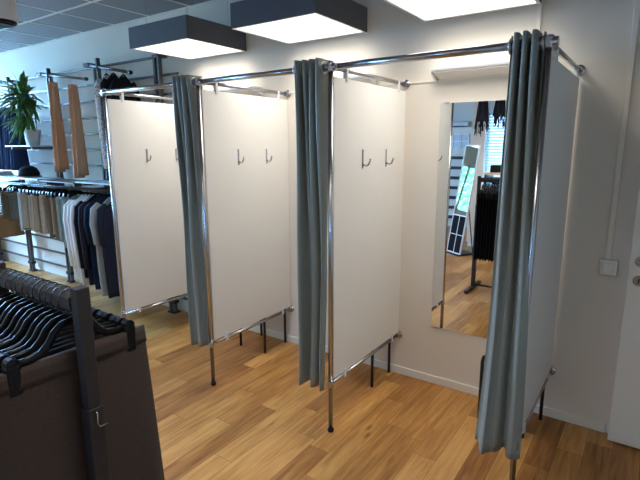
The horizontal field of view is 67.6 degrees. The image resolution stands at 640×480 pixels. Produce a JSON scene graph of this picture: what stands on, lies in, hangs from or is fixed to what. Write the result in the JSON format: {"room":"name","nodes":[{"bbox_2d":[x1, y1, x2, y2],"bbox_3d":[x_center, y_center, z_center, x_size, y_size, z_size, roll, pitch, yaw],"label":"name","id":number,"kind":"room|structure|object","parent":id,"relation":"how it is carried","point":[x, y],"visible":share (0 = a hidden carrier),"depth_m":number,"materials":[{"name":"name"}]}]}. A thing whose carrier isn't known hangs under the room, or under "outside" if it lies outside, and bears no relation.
{"room":"clothing store","nodes":[
{"label":"clothing store","id":0,"kind":"room"},
{"bbox_2d":[0,0,210,52],"bbox_3d":[-2.834,-1.515,1.365,9.540,0.100,6.840,7,14,34],"label":"ceiling","id":1,"kind":"structure","parent":0,"point":[93,11],"depth_m":4.43,"materials":[{"name":"tile"}]},
{"bbox_2d":[0,0,17,27],"bbox_3d":[-2.063,-1.587,3.039,0.210,0.416,0.210,7,14,34],"label":"ceiling spotlight","id":2,"kind":"object","parent":1,"relation":"attached to","point":[8,8],"visible":1,"depth_m":3.03,"materials":[{"name":"white paint"}]},
{"bbox_2d":[128,0,245,59],"bbox_3d":[-1.029,-1.708,3.705,0.666,0.445,0.594,7,14,34],"label":"pendant lamp","id":3,"kind":"object","parent":1,"relation":"hanging from","point":[185,36],"visible":0.96,"depth_m":3.56,"materials":[{"name":"metal"}]},
{"bbox_2d":[136,39,239,58],"bbox_3d":[-1.028,-1.497,3.747,0.626,0.006,0.554,7,14,34],"label":"diffuser","id":4,"kind":"object","parent":3,"relation":"attached to","point":[179,48],"depth_m":3.68,"materials":[{"name":"plastic"}]},
{"bbox_2d":[230,0,366,43],"bbox_3d":[-0.130,-1.588,3.082,0.666,0.445,0.594,7,14,34],"label":"pendant lamp","id":5,"kind":"object","parent":1,"relation":"hanging from","point":[284,21],"visible":1,"depth_m":2.98,"materials":[{"name":"metal"}]},
{"bbox_2d":[238,14,360,42],"bbox_3d":[-0.130,-1.377,3.124,0.626,0.006,0.554,7,14,34],"label":"diffuser","id":6,"kind":"object","parent":5,"relation":"attached to","point":[284,28],"depth_m":3.06,"materials":[{"name":"plastic"}]},
{"bbox_2d":[382,0,541,21],"bbox_3d":[0.738,-1.466,2.450,0.666,0.445,0.594,7,14,34],"label":"pendant lamp","id":7,"kind":"object","parent":1,"relation":"hanging from","point":[423,10],"visible":1,"depth_m":2.61,"materials":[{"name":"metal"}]},
{"bbox_2d":[0,0,639,432],"bbox_3d":[-0.915,-0.618,4.359,9.540,2.840,0.120,7,14,34],"label":"wall","id":8,"kind":"structure","parent":0,"point":[595,34],"depth_m":3.11,"materials":[{"name":"paint"}]},
{"bbox_2d":[0,0,218,53],"bbox_3d":[-2.835,-1.463,1.375,9.300,0.006,6.598,7,14,34],"label":"trim","id":9,"kind":"structure","parent":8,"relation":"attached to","point":[93,1],"depth_m":4.47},
{"bbox_2d":[210,86,262,95],"bbox_3d":[-0.714,-1.214,3.952,0.542,0.068,0.114,7,14,34],"label":"wall lamp","id":10,"kind":"object","parent":8,"relation":"attached to","point":[228,90],"visible":0.4,"depth_m":3.88,"materials":[{"name":"white paint"}]},
{"bbox_2d":[340,76,375,84],"bbox_3d":[0.130,-1.104,3.377,0.542,0.068,0.114,7,14,34],"label":"wall lamp","id":11,"kind":"object","parent":8,"relation":"attached to","point":[355,78],"visible":0.13,"depth_m":3.24,"materials":[{"name":"white paint"}]},
{"bbox_2d":[243,324,605,432],"bbox_3d":[0.288,0.920,3.736,3.362,0.057,0.012,7,14,34],"label":"baseboard","id":12,"kind":"structure","parent":8,"relation":"attached to","point":[553,413],"depth_m":3.32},
{"bbox_2d":[290,68,572,92],"bbox_3d":[0.571,-1.033,3.147,2.050,0.012,0.006,7,14,34],"label":"trim","id":13,"kind":"structure","parent":8,"relation":"attached to","point":[570,69],"depth_m":2.97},
{"bbox_2d":[431,100,506,337],"bbox_3d":[0.960,-0.110,3.056,0.460,1.509,0.010,7,14,34],"label":"wall mirror","id":14,"kind":"object","parent":8,"relation":"attached to","point":[471,134],"visible":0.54,"depth_m":3.06,"materials":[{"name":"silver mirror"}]},
{"bbox_2d":[430,61,509,81],"bbox_3d":[0.930,-0.999,2.833,0.542,0.068,0.114,7,14,34],"label":"wall lamp","id":15,"kind":"object","parent":8,"relation":"attached to","point":[495,68],"visible":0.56,"depth_m":2.83,"materials":[{"name":"white paint"}]},
{"bbox_2d":[536,0,542,30],"bbox_3d":[1.215,-1.349,2.623,0.020,0.735,0.014,7,14,34],"label":"trim","id":16,"kind":"structure","parent":8,"relation":"attached to","point":[539,16],"depth_m":2.64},
{"bbox_2d":[599,259,618,275],"bbox_3d":[1.595,0.152,2.642,0.086,0.086,0.038,7,14,34],"label":"light switch","id":17,"kind":"object","parent":8,"relation":"attached to","point":[607,267],"visible":1,"depth_m":2.63,"materials":[{"name":"white plastic"}]},
{"bbox_2d":[605,0,639,259],"bbox_3d":[1.593,-0.777,2.472,0.026,1.801,0.014,7,14,34],"label":"trim","id":18,"kind":"structure","parent":8,"relation":"attached to","point":[636,15],"depth_m":2.50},
{"bbox_2d":[607,183,639,448],"bbox_3d":[1.992,0.145,2.280,0.870,2.108,0.168,7,14,34],"label":"door","id":19,"kind":"structure","parent":8,"relation":"in","point":[624,423],"depth_m":2.59,"materials":[{"name":"white paint"}]},
{"bbox_2d":[2,259,639,479],"bbox_3d":[-2.823,1.359,1.936,9.540,0.080,6.840,7,14,34],"label":"floor","id":20,"kind":"structure","parent":0,"point":[257,421],"depth_m":2.87,"materials":[{"name":"brown wood"}]},
{"bbox_2d":[0,261,110,479],"bbox_3d":[-0.780,0.738,1.442,0.516,1.315,0.520,7,14,34],"label":"rack","id":21,"kind":"object","parent":20,"relation":"on","point":[76,300],"visible":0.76,"depth_m":1.24,"materials":[{"name":"grey metal"}]},
{"bbox_2d":[0,268,19,298],"bbox_3d":[-0.935,0.196,1.442,0.029,0.228,0.343,8,14,37],"label":"hanger","id":22,"kind":"object","parent":21,"relation":"hanging from","point":[10,292],"visible":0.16,"depth_m":1.43,"materials":[{"name":"black plastic"}]},
{"bbox_2d":[0,269,22,305],"bbox_3d":[-0.911,0.199,1.426,0.029,0.228,0.343,8,14,35],"label":"hanger","id":23,"kind":"object","parent":21,"relation":"hanging from","point":[14,295],"visible":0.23,"depth_m":1.40,"materials":[{"name":"black plastic"}]},
{"bbox_2d":[0,271,30,316],"bbox_3d":[-0.881,0.203,1.405,0.029,0.228,0.343,9,14,38],"label":"hanger","id":24,"kind":"object","parent":21,"relation":"hanging from","point":[5,304],"visible":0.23,"depth_m":1.37,"materials":[{"name":"black plastic"}]},
{"bbox_2d":[0,273,33,324],"bbox_3d":[-0.854,0.206,1.387,0.029,0.228,0.343,7,14,34],"label":"hanger","id":25,"kind":"object","parent":21,"relation":"hanging from","point":[13,304],"visible":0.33,"depth_m":1.35,"materials":[{"name":"black plastic"}]},
{"bbox_2d":[0,274,39,333],"bbox_3d":[-0.831,0.209,1.371,0.029,0.228,0.343,9,14,37],"label":"hanger","id":26,"kind":"object","parent":21,"relation":"hanging from","point":[16,308],"visible":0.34,"depth_m":1.33,"materials":[{"name":"black plastic"}]},
{"bbox_2d":[0,276,93,339],"bbox_3d":[-0.801,0.213,1.351,0.029,0.228,0.343,8,14,35],"label":"hanger","id":27,"kind":"object","parent":21,"relation":"hanging from","point":[20,313],"visible":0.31,"depth_m":1.31,"materials":[{"name":"black plastic"}]},
{"bbox_2d":[0,278,99,343],"bbox_3d":[-0.774,0.217,1.333,0.029,0.228,0.343,7,14,34],"label":"hanger","id":28,"kind":"object","parent":21,"relation":"hanging from","point":[27,313],"visible":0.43,"depth_m":1.29,"materials":[{"name":"black plastic"}]},
{"bbox_2d":[0,279,105,349],"bbox_3d":[-0.751,0.220,1.317,0.029,0.228,0.343,8,14,37],"label":"hanger","id":29,"kind":"object","parent":21,"relation":"hanging from","point":[29,320],"visible":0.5,"depth_m":1.27,"materials":[{"name":"black plastic"}]},
{"bbox_2d":[57,328,73,337],"bbox_3d":[-0.750,0.633,1.397,0.030,0.743,0.440,7,14,34],"label":"skirt","id":30,"kind":"object","parent":29,"relation":"hanging from","point":[70,331],"visible":0.02,"depth_m":1.36,"materials":[{"name":"black fabric"}]},
{"bbox_2d":[1,282,112,352],"bbox_3d":[-0.721,0.224,1.296,0.029,0.228,0.343,7,13,33],"label":"hanger","id":31,"kind":"object","parent":21,"relation":"hanging from","point":[105,316],"visible":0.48,"depth_m":1.26,"materials":[{"name":"black plastic"}]},
{"bbox_2d":[54,333,74,343],"bbox_3d":[-0.720,0.637,1.376,0.030,0.743,0.440,7,14,34],"label":"skirt","id":32,"kind":"object","parent":31,"relation":"hanging from","point":[72,335],"visible":0.02,"depth_m":1.32,"materials":[{"name":"black fabric"}]},
{"bbox_2d":[0,283,117,355],"bbox_3d":[-0.694,0.227,1.278,0.030,0.228,0.343,8,14,37],"label":"hanger","id":33,"kind":"object","parent":21,"relation":"hanging from","point":[40,326],"visible":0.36,"depth_m":1.24,"materials":[{"name":"black plastic"}]},
{"bbox_2d":[0,285,125,373],"bbox_3d":[-0.671,0.230,1.262,0.030,0.228,0.343,8,14,35],"label":"hanger","id":34,"kind":"object","parent":21,"relation":"hanging from","point":[51,324],"visible":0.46,"depth_m":1.22,"materials":[{"name":"black plastic"}]},
{"bbox_2d":[38,332,97,350],"bbox_3d":[-0.693,0.641,1.358,0.030,0.743,0.440,7,14,34],"label":"skirt","id":35,"kind":"object","parent":21,"relation":"in","point":[70,340],"visible":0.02,"depth_m":1.29,"materials":[{"name":"black fabric"}]},
{"bbox_2d":[1,288,136,397],"bbox_3d":[-0.641,0.234,1.242,0.029,0.228,0.343,7,14,34],"label":"hanger","id":36,"kind":"object","parent":21,"relation":"hanging from","point":[11,367],"visible":0.82,"depth_m":1.19,"materials":[{"name":"black plastic"}]},
{"bbox_2d":[0,325,164,479],"bbox_3d":[-0.637,0.648,1.320,0.055,0.743,0.500,7,14,34],"label":"skirt","id":37,"kind":"object","parent":36,"relation":"hanging from","point":[42,435],"visible":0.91,"depth_m":1.25,"materials":[{"name":"brown fabric"}]},
{"bbox_2d":[41,333,104,358],"bbox_3d":[-0.670,0.644,1.342,0.030,0.743,0.440,7,14,34],"label":"skirt","id":38,"kind":"object","parent":21,"relation":"in","point":[50,352],"visible":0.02,"depth_m":1.26,"materials":[{"name":"black fabric"}]},
{"bbox_2d":[0,54,187,313],"bbox_3d":[-3.123,-0.708,5.755,4.490,2.490,0.115,7,14,34],"label":"wall display","id":39,"kind":"object","parent":20,"relation":"on","point":[158,75],"visible":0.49,"depth_m":5.35,"materials":[{"name":"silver metal"}]},
{"bbox_2d":[0,77,15,85],"bbox_3d":[-3.717,-1.913,5.830,0.659,0.150,0.120,7,14,34],"label":"bar","id":40,"kind":"object","parent":39,"relation":"attached to","point":[7,78],"visible":0.52,"depth_m":5.83,"materials":[{"name":"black metal"}]},
{"bbox_2d":[0,69,46,145],"bbox_3d":[-3.409,-1.463,5.299,0.743,0.857,0.496,7,14,34],"label":"potted plant","id":41,"kind":"object","parent":39,"relation":"on","point":[25,104],"visible":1,"depth_m":5.29,"materials":[{"name":"green plant"}]},
{"bbox_2d":[5,145,52,149],"bbox_3d":[-3.397,-1.097,5.663,0.620,0.045,0.350,7,14,34],"label":"wall shelf","id":42,"kind":"object","parent":39,"relation":"attached to","point":[32,147],"visible":0.8,"depth_m":5.51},
{"bbox_2d":[0,165,64,182],"bbox_3d":[-3.831,-0.855,6.018,1.800,0.182,0.350,7,14,34],"label":"wall shelf","id":43,"kind":"object","parent":39,"relation":"attached to","point":[38,179],"depth_m":5.68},
{"bbox_2d":[0,170,13,175],"bbox_3d":[-4.103,-0.862,6.153,0.240,0.055,0.200,7,14,34],"label":"shirt","id":44,"kind":"object","parent":43,"relation":"on","point":[3,172],"visible":0.99,"depth_m":6.10,"materials":[{"name":"white fabric"}]},
{"bbox_2d":[31,194,40,230],"bbox_3d":[-3.225,-0.336,5.600,0.055,0.429,0.283,6,13,27],"label":"shorts","id":45,"kind":"object","parent":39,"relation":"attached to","point":[36,221],"visible":0.33,"depth_m":5.51,"materials":[{"name":"beige fabric"}]},
{"bbox_2d":[50,198,54,234],"bbox_3d":[-2.910,-0.301,5.443,0.055,0.439,0.298,8,14,35],"label":"shorts","id":46,"kind":"object","parent":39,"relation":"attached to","point":[51,203],"visible":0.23,"depth_m":5.33,"materials":[{"name":"beige fabric"}]},
{"bbox_2d":[0,180,110,191],"bbox_3d":[-3.072,-0.636,5.567,3.500,0.033,0.203,7,14,34],"label":"rail","id":47,"kind":"object","parent":39,"relation":"attached to","point":[102,189],"visible":0.72,"depth_m":5.33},
{"bbox_2d":[12,182,27,191],"bbox_3d":[-3.615,-0.643,5.840,0.029,0.131,0.268,8,14,36],"label":"hanger","id":48,"kind":"object","parent":47,"relation":"hanging from","point":[13,189],"visible":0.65,"depth_m":5.78,"materials":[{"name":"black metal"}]},
{"bbox_2d":[8,191,19,219],"bbox_3d":[-3.629,-0.434,5.856,0.056,0.334,0.329,8,14,36],"label":"shorts","id":49,"kind":"object","parent":48,"relation":"hanging from","point":[13,199],"visible":0.38,"depth_m":5.76,"materials":[{"name":"green fabric"}]},
{"bbox_2d":[39,184,53,196],"bbox_3d":[-3.073,-0.572,5.471,0.029,0.131,0.268,10,15,42],"label":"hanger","id":50,"kind":"object","parent":47,"relation":"hanging from","point":[40,192],"visible":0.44,"depth_m":5.43,"materials":[{"name":"black plastic"}]},
{"bbox_2d":[47,185,69,197],"bbox_3d":[-2.925,-0.552,5.370,0.029,0.131,0.268,8,14,35],"label":"hanger","id":51,"kind":"object","parent":47,"relation":"hanging from","point":[57,190],"visible":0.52,"depth_m":5.28,"materials":[{"name":"black plastic"}]},
{"bbox_2d":[50,185,69,197],"bbox_3d":[-2.876,-0.546,5.337,0.029,0.131,0.268,7,13,32],"label":"hanger","id":52,"kind":"object","parent":47,"relation":"hanging from","point":[59,191],"visible":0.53,"depth_m":5.25,"materials":[{"name":"black plastic"}]},
{"bbox_2d":[52,195,58,238],"bbox_3d":[-2.869,-0.270,5.393,0.055,0.481,0.265,7,13,32],"label":"shorts","id":53,"kind":"object","parent":52,"relation":"hanging from","point":[53,199],"visible":0.22,"depth_m":5.30,"materials":[{"name":"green fabric"}]},
{"bbox_2d":[54,185,76,197],"bbox_3d":[-2.826,-0.539,5.303,0.029,0.131,0.268,5,12,24],"label":"hanger","id":54,"kind":"object","parent":47,"relation":"hanging from","point":[65,190],"visible":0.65,"depth_m":5.25,"materials":[{"name":"black plastic"}]},
{"bbox_2d":[55,194,72,239],"bbox_3d":[-2.825,-0.262,5.361,0.055,0.485,0.277,5,12,25],"label":"shorts","id":55,"kind":"object","parent":54,"relation":"hanging from","point":[72,194],"visible":0.19,"depth_m":5.24,"materials":[{"name":"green fabric"}]},
{"bbox_2d":[59,186,84,196],"bbox_3d":[-2.711,-0.524,5.225,0.029,0.131,0.268,10,15,42],"label":"hanger","id":56,"kind":"object","parent":47,"relation":"hanging from","point":[68,192],"visible":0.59,"depth_m":5.20,"materials":[{"name":"black plastic"}]},
{"bbox_2d":[63,187,81,196],"bbox_3d":[-2.654,-0.517,5.186,0.029,0.131,0.268,9,14,38],"label":"hanger","id":57,"kind":"object","parent":47,"relation":"hanging from","point":[72,192],"visible":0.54,"depth_m":5.15,"materials":[{"name":"black plastic"}]},
{"bbox_2d":[67,187,83,199],"bbox_3d":[-2.596,-0.509,5.147,0.029,0.131,0.268,5,12,26],"label":"hanger","id":58,"kind":"object","parent":47,"relation":"hanging from","point":[69,196],"visible":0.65,"depth_m":5.09,"materials":[{"name":"black plastic"}]},
{"bbox_2d":[63,190,89,281],"bbox_3d":[-2.454,-0.072,5.134,0.077,0.979,0.568,7,14,34],"label":"shirt","id":59,"kind":"object","parent":47,"relation":"hanging from","point":[85,193],"visible":0.19,"depth_m":4.92,"materials":[{"name":"white fabric"}]},
{"bbox_2d":[67,192,92,282],"bbox_3d":[-2.396,-0.064,5.095,0.077,0.979,0.568,7,13,33],"label":"shirt","id":60,"kind":"object","parent":47,"relation":"hanging from","point":[87,194],"visible":0.15,"depth_m":4.88,"materials":[{"name":"white fabric"}]},
{"bbox_2d":[70,191,95,285],"bbox_3d":[-2.343,-0.048,5.061,0.079,0.999,0.568,8,14,35],"label":"shirt","id":61,"kind":"object","parent":47,"relation":"hanging from","point":[85,281],"visible":0.15,"depth_m":4.86,"materials":[{"name":"white fabric"}]},
{"bbox_2d":[73,192,101,277],"bbox_3d":[-2.281,-0.083,5.009,0.077,0.909,0.568,8,14,37],"label":"shirt","id":62,"kind":"object","parent":47,"relation":"hanging from","point":[75,221],"visible":0.17,"depth_m":4.80,"materials":[{"name":"black fabric"}]},
{"bbox_2d":[78,193,105,284],"bbox_3d":[-2.224,-0.046,4.977,0.078,0.969,0.568,8,14,34],"label":"shirt","id":63,"kind":"object","parent":47,"relation":"hanging from","point":[85,246],"visible":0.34,"depth_m":4.78,"materials":[{"name":"black fabric"}]},
{"bbox_2d":[83,192,110,289],"bbox_3d":[-2.137,-0.021,4.921,0.078,0.999,0.568,8,14,35],"label":"shirt","id":64,"kind":"object","parent":47,"relation":"hanging from","point":[87,208],"visible":0.29,"depth_m":4.76,"materials":[{"name":"blue fabric"}]},
{"bbox_2d":[89,196,111,295],"bbox_3d":[-2.055,0.015,4.870,0.077,1.049,0.568,7,14,34],"label":"shirt","id":65,"kind":"object","parent":47,"relation":"hanging from","point":[99,251],"visible":0.3,"depth_m":4.71,"materials":[{"name":"grey fabric"}]},
{"bbox_2d":[96,198,123,297],"bbox_3d":[-1.972,0.026,4.814,0.077,1.049,0.568,7,13,31],"label":"shirt","id":66,"kind":"object","parent":47,"relation":"hanging from","point":[104,213],"visible":0.39,"depth_m":4.66,"materials":[{"name":"blue fabric"}]},
{"label":"hanger","id":67,"kind":"object","parent":47,"relation":"hanging from","visible":0},
{"bbox_2d":[46,193,65,237],"bbox_3d":[-2.964,-0.285,5.465,0.055,0.480,0.294,6,13,30],"label":"shorts","id":68,"kind":"object","parent":67,"relation":"hanging from","point":[47,198],"visible":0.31,"depth_m":5.36,"materials":[{"name":"beige fabric"}]},
{"bbox_3d":[-3.023,-0.565,5.437,0.029,0.131,0.268,8,14,37],"label":"hanger","id":69,"kind":"object","parent":47,"relation":"hanging from","visible":0},
{"bbox_2d":[40,193,62,233],"bbox_3d":[-3.033,-0.308,5.475,0.055,0.436,0.298,8,14,37],"label":"shorts","id":70,"kind":"object","parent":69,"relation":"hanging from","point":[42,197],"visible":0.33,"depth_m":5.38,"materials":[{"name":"beige fabric"}]},
{"label":"hanger","id":71,"kind":"object","parent":47,"relation":"hanging from","visible":0},
{"bbox_2d":[38,196,48,233],"bbox_3d":[-3.113,-0.314,5.570,0.055,0.463,0.273,11,16,43],"label":"shorts","id":72,"kind":"object","parent":71,"relation":"hanging from","point":[38,196],"visible":0.14,"depth_m":5.48,"materials":[{"name":"beige fabric"}]},
{"bbox_3d":[-3.171,-0.585,5.538,0.269,0.131,0.029,-11,16,-43],"label":"hanger","id":73,"kind":"object","parent":47,"relation":"hanging from","visible":0},
{"bbox_2d":[37,196,41,232],"bbox_3d":[-3.156,-0.322,5.606,0.265,0.460,0.055,-11,16,-43],"label":"shorts","id":74,"kind":"object","parent":73,"relation":"hanging from","point":[37,196],"visible":0.2,"depth_m":5.52,"materials":[{"name":"beige fabric"}]},
{"bbox_2d":[36,68,88,80],"bbox_3d":[-2.771,-1.784,5.188,0.991,0.191,0.120,7,14,34],"label":"bar","id":75,"kind":"object","parent":39,"relation":"attached to","point":[47,74],"visible":1,"depth_m":5.21,"materials":[{"name":"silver metal"}]},
{"bbox_2d":[48,81,69,171],"bbox_3d":[-2.949,-1.302,5.367,0.090,1.070,0.144,7,14,34],"label":"trousers","id":76,"kind":"object","parent":75,"relation":"hanging from","point":[61,163],"visible":1,"depth_m":5.36,"materials":[{"name":"beige fabric"}]},
{"bbox_2d":[68,84,88,177],"bbox_3d":[-2.620,-1.207,5.154,0.090,1.070,0.144,7,14,34],"label":"trousers","id":77,"kind":"object","parent":75,"relation":"hanging from","point":[80,164],"visible":1,"depth_m":5.14,"materials":[{"name":"fabric"}]},
{"bbox_2d":[40,179,89,186],"bbox_3d":[-2.750,-0.636,5.298,0.710,0.045,0.350,7,14,34],"label":"wall shelf","id":78,"kind":"object","parent":39,"relation":"attached to","point":[55,181],"visible":0.74,"depth_m":5.29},
{"bbox_2d":[56,195,80,241],"bbox_3d":[-2.726,-0.240,5.262,0.054,0.489,0.292,10,15,42],"label":"shorts","id":79,"kind":"object","parent":39,"relation":"attached to","point":[57,198],"visible":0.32,"depth_m":5.16,"materials":[{"name":"green fabric"}]},
{"bbox_2d":[60,196,77,247],"bbox_3d":[-2.659,-0.208,5.242,0.054,0.546,0.333,9,14,38],"label":"shorts","id":80,"kind":"object","parent":39,"relation":"attached to","point":[63,200],"visible":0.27,"depth_m":5.10,"materials":[{"name":"green fabric"}]},
{"bbox_2d":[75,180,109,185],"bbox_3d":[-2.039,-0.558,4.812,0.940,0.045,0.350,7,14,34],"label":"wall shelf","id":81,"kind":"object","parent":39,"relation":"attached to","point":[94,182],"visible":0.46,"depth_m":4.93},
{"bbox_2d":[83,58,132,74],"bbox_3d":[-2.060,-1.695,4.703,0.772,0.201,0.120,7,14,34],"label":"bar","id":82,"kind":"object","parent":39,"relation":"attached to","point":[96,65],"visible":1,"depth_m":4.72,"materials":[{"name":"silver metal"}]},
{"bbox_2d":[94,70,112,168],"bbox_3d":[-2.093,-1.207,4.776,0.078,0.969,0.312,5,12,24],"label":"shirt","id":83,"kind":"object","parent":82,"relation":"hanging from","point":[102,132],"visible":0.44,"depth_m":4.66,"materials":[{"name":"grey fabric"}]},
{"bbox_2d":[100,71,118,155],"bbox_3d":[-1.994,-1.246,4.697,0.077,0.849,0.312,7,14,34],"label":"hanging garment","id":84,"kind":"object","parent":82,"relation":"hanging from","point":[105,84],"visible":0.24,"depth_m":4.58,"materials":[{"name":"black fabric"}]},
{"bbox_2d":[110,69,140,101],"bbox_3d":[-1.863,-1.204,4.613,0.078,0.849,0.312,7,14,34],"label":"hanging clothes","id":85,"kind":"object","parent":82,"relation":"hanging from","point":[123,81],"visible":0.31,"depth_m":4.54,"materials":[{"name":"black fabric"}]},
{"bbox_3d":[-3.950,-1.692,5.878,0.980,0.026,0.026,7,14,34],"label":"rail","id":86,"kind":"object","parent":39,"relation":"attached to","visible":0},
{"bbox_2d":[0,109,5,169],"bbox_3d":[-3.863,-1.290,5.907,0.083,0.830,0.205,4,12,20],"label":"jeans","id":87,"kind":"object","parent":86,"relation":"hanging from","point":[2,145],"visible":0.28,"depth_m":5.86,"materials":[{"name":"fabric"}]},
{"bbox_2d":[2,103,10,169],"bbox_3d":[-3.759,-1.276,5.836,0.083,0.830,0.205,7,13,33],"label":"jeans","id":88,"kind":"object","parent":86,"relation":"hanging from","point":[6,132],"visible":0.33,"depth_m":5.79,"materials":[{"name":"fabric"}]},
{"bbox_2d":[7,107,29,169],"bbox_3d":[-3.658,-1.263,5.767,0.083,0.830,0.205,5,12,23],"label":"jeans","id":89,"kind":"object","parent":86,"relation":"hanging from","point":[19,158],"visible":0.56,"depth_m":5.75,"materials":[{"name":"blue fabric"}]},
{"bbox_2d":[99,89,203,317],"bbox_3d":[-1.345,-0.178,4.105,0.099,2.080,0.921,7,14,34],"label":"wall","id":90,"kind":"structure","parent":20,"relation":"on","point":[142,135],"depth_m":3.95,"materials":[{"name":"white plastic"}]},
{"bbox_2d":[106,82,171,93],"bbox_3d":[-1.186,-1.043,3.273,0.940,0.033,0.033,7,14,34],"label":"curtain rod","id":91,"kind":"object","parent":90,"relation":"attached to","point":[162,85],"visible":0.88,"depth_m":3.30,"materials":[{"name":"silver metal"}]},
{"bbox_2d":[172,74,208,347],"bbox_3d":[-0.853,-0.147,3.218,0.198,1.823,0.125,7,14,34],"label":"curtain","id":92,"kind":"object","parent":91,"relation":"hanging from","point":[184,91],"visible":0.95,"depth_m":3.17,"materials":[{"name":"fabric"}]},
{"bbox_2d":[192,77,293,385],"bbox_3d":[-0.496,-0.067,3.528,0.099,2.080,0.921,7,14,34],"label":"wall","id":93,"kind":"structure","parent":20,"relation":"on","point":[243,139],"depth_m":3.44,"materials":[{"name":"white plastic"}]},
{"bbox_2d":[201,68,292,83],"bbox_3d":[-0.353,-0.934,2.707,0.902,0.033,0.033,7,14,34],"label":"curtain rod","id":94,"kind":"object","parent":93,"relation":"attached to","point":[289,71],"visible":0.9,"depth_m":2.73,"materials":[{"name":"silver metal"}]},
{"bbox_2d":[293,58,330,390],"bbox_3d":[-0.045,-0.035,2.671,0.199,1.836,0.123,7,13,31],"label":"curtain","id":95,"kind":"object","parent":94,"relation":"hanging from","point":[311,80],"visible":0.97,"depth_m":2.62,"materials":[{"name":"fabric"}]},
{"bbox_2d":[239,309,285,352],"bbox_3d":[-0.484,0.664,4.033,0.310,0.450,0.310,7,14,34],"label":"stool","id":96,"kind":"object","parent":20,"relation":"on","point":[262,328],"visible":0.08,"depth_m":4.03,"materials":[{"name":"black metal"}]},
{"bbox_2d":[338,342,390,386],"bbox_3d":[0.325,0.770,3.482,0.310,0.450,0.310,7,14,34],"label":"stool","id":97,"kind":"object","parent":20,"relation":"on","point":[389,344],"visible":0.08,"depth_m":3.34,"materials":[{"name":"black metal"}]},
{"bbox_2d":[323,61,409,432],"bbox_3d":[0.321,0.040,2.972,0.099,2.080,0.921,7,14,34],"label":"wall","id":98,"kind":"structure","parent":20,"relation":"on","point":[366,121],"depth_m":2.86,"materials":[{"name":"white plastic"}]},
{"bbox_2d":[337,40,530,68],"bbox_3d":[0.473,-0.826,2.145,0.925,0.033,0.033,7,14,34],"label":"curtain rod","id":99,"kind":"object","parent":98,"relation":"attached to","point":[500,47],"visible":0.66,"depth_m":2.12,"materials":[{"name":"silver metal"}]},
{"bbox_2d":[475,29,546,459],"bbox_3d":[0.824,0.092,2.083,0.221,1.863,0.118,9,15,40],"label":"curtain","id":100,"kind":"object","parent":99,"relation":"hanging from","point":[501,405],"visible":0.98,"depth_m":2.07,"materials":[{"name":"fabric"}]},
{"bbox_2d":[477,355,544,437],"bbox_3d":[1.166,0.882,2.902,0.310,0.450,0.310,-11,15,-43],"label":"stool","id":101,"kind":"object","parent":20,"relation":"on","point":[483,356],"visible":0.11,"depth_m":2.90,"materials":[{"name":"black metal"}]},
{"bbox_2d":[509,34,585,479],"bbox_3d":[1.145,0.149,2.411,0.072,2.080,0.921,7,14,34],"label":"wall","id":102,"kind":"structure","parent":20,"relation":"on","point":[560,86],"depth_m":2.27,"materials":[{"name":"white plastic"}]},
{"bbox_3d":[-4.236,-0.453,6.305,0.700,0.024,0.023,7,14,34],"label":"rail","id":103,"kind":"object","parent":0,"visible":0},
{"bbox_3d":[-4.055,-0.382,6.191,0.029,0.131,0.268,7,14,34],"label":"hanger","id":104,"kind":"object","parent":103,"relation":"hanging from","visible":0},
{"bbox_2d":[0,214,24,237],"bbox_3d":[-4.055,-0.193,6.229,0.059,0.303,0.357,7,14,34],"label":"shorts","id":105,"kind":"object","parent":104,"relation":"hanging from","point":[8,228],"visible":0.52,"depth_m":6.23,"materials":[{"name":"brown fabric"}]},
{"label":"hanger","id":106,"kind":"object","parent":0,"visible":0},
{"bbox_2d":[5,191,19,220],"bbox_3d":[-3.694,-0.433,5.913,0.056,0.358,0.337,7,13,31],"label":"shorts","id":107,"kind":"object","parent":106,"relation":"hanging from","point":[6,192],"visible":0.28,"depth_m":5.79,"materials":[{"name":"green fabric"}]},
{"label":"hanger","id":108,"kind":"object","parent":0,"visible":0},
{"bbox_2d":[1,190,7,217],"bbox_3d":[-3.832,-0.459,6.009,0.056,0.344,0.285,10,15,43],"label":"shorts","id":109,"kind":"object","parent":108,"relation":"hanging from","point":[3,194],"visible":0.25,"depth_m":5.92,"materials":[{"name":"green fabric"}]},
{"label":"hanger","id":110,"kind":"object","parent":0,"visible":0},
{"bbox_2d":[0,192,7,218],"bbox_3d":[-3.882,-0.465,6.086,0.056,0.362,0.314,10,15,42],"label":"shorts","id":111,"kind":"object","parent":110,"relation":"hanging from","point":[0,192],"visible":0.12,"depth_m":5.99,"materials":[{"name":"green fabric"}]},
{"bbox_3d":[-3.488,-0.626,5.753,0.029,0.131,0.268,7,13,33],"label":"hanger","id":112,"kind":"object","parent":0,"visible":0},
{"bbox_2d":[17,192,30,230],"bbox_3d":[-3.491,-0.360,5.796,0.055,0.457,0.300,7,13,33],"label":"shorts","id":113,"kind":"object","parent":112,"relation":"hanging from","point":[18,195],"visible":0.2,"depth_m":5.68,"materials":[{"name":"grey fabric"}]},
{"label":"hanger","id":114,"kind":"object","parent":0,"visible":0},
{"bbox_2d":[28,195,33,230],"bbox_3d":[-3.299,-0.347,5.689,0.055,0.443,0.292,10,15,40],"label":"shorts","id":115,"kind":"object","parent":114,"relation":"hanging from","point":[29,196],"visible":0.16,"depth_m":5.59,"materials":[{"name":"beige fabric"}]},
{"bbox_3d":[-3.397,-0.614,5.692,0.029,0.131,0.268,8,14,36],"label":"hanger","id":116,"kind":"object","parent":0,"visible":0},
{"bbox_2d":[19,193,30,227],"bbox_3d":[-3.411,-0.365,5.718,0.055,0.418,0.303,8,14,36],"label":"shorts","id":117,"kind":"object","parent":116,"relation":"hanging from","point":[25,213],"visible":0.35,"depth_m":5.63,"materials":[{"name":"beige fabric"}]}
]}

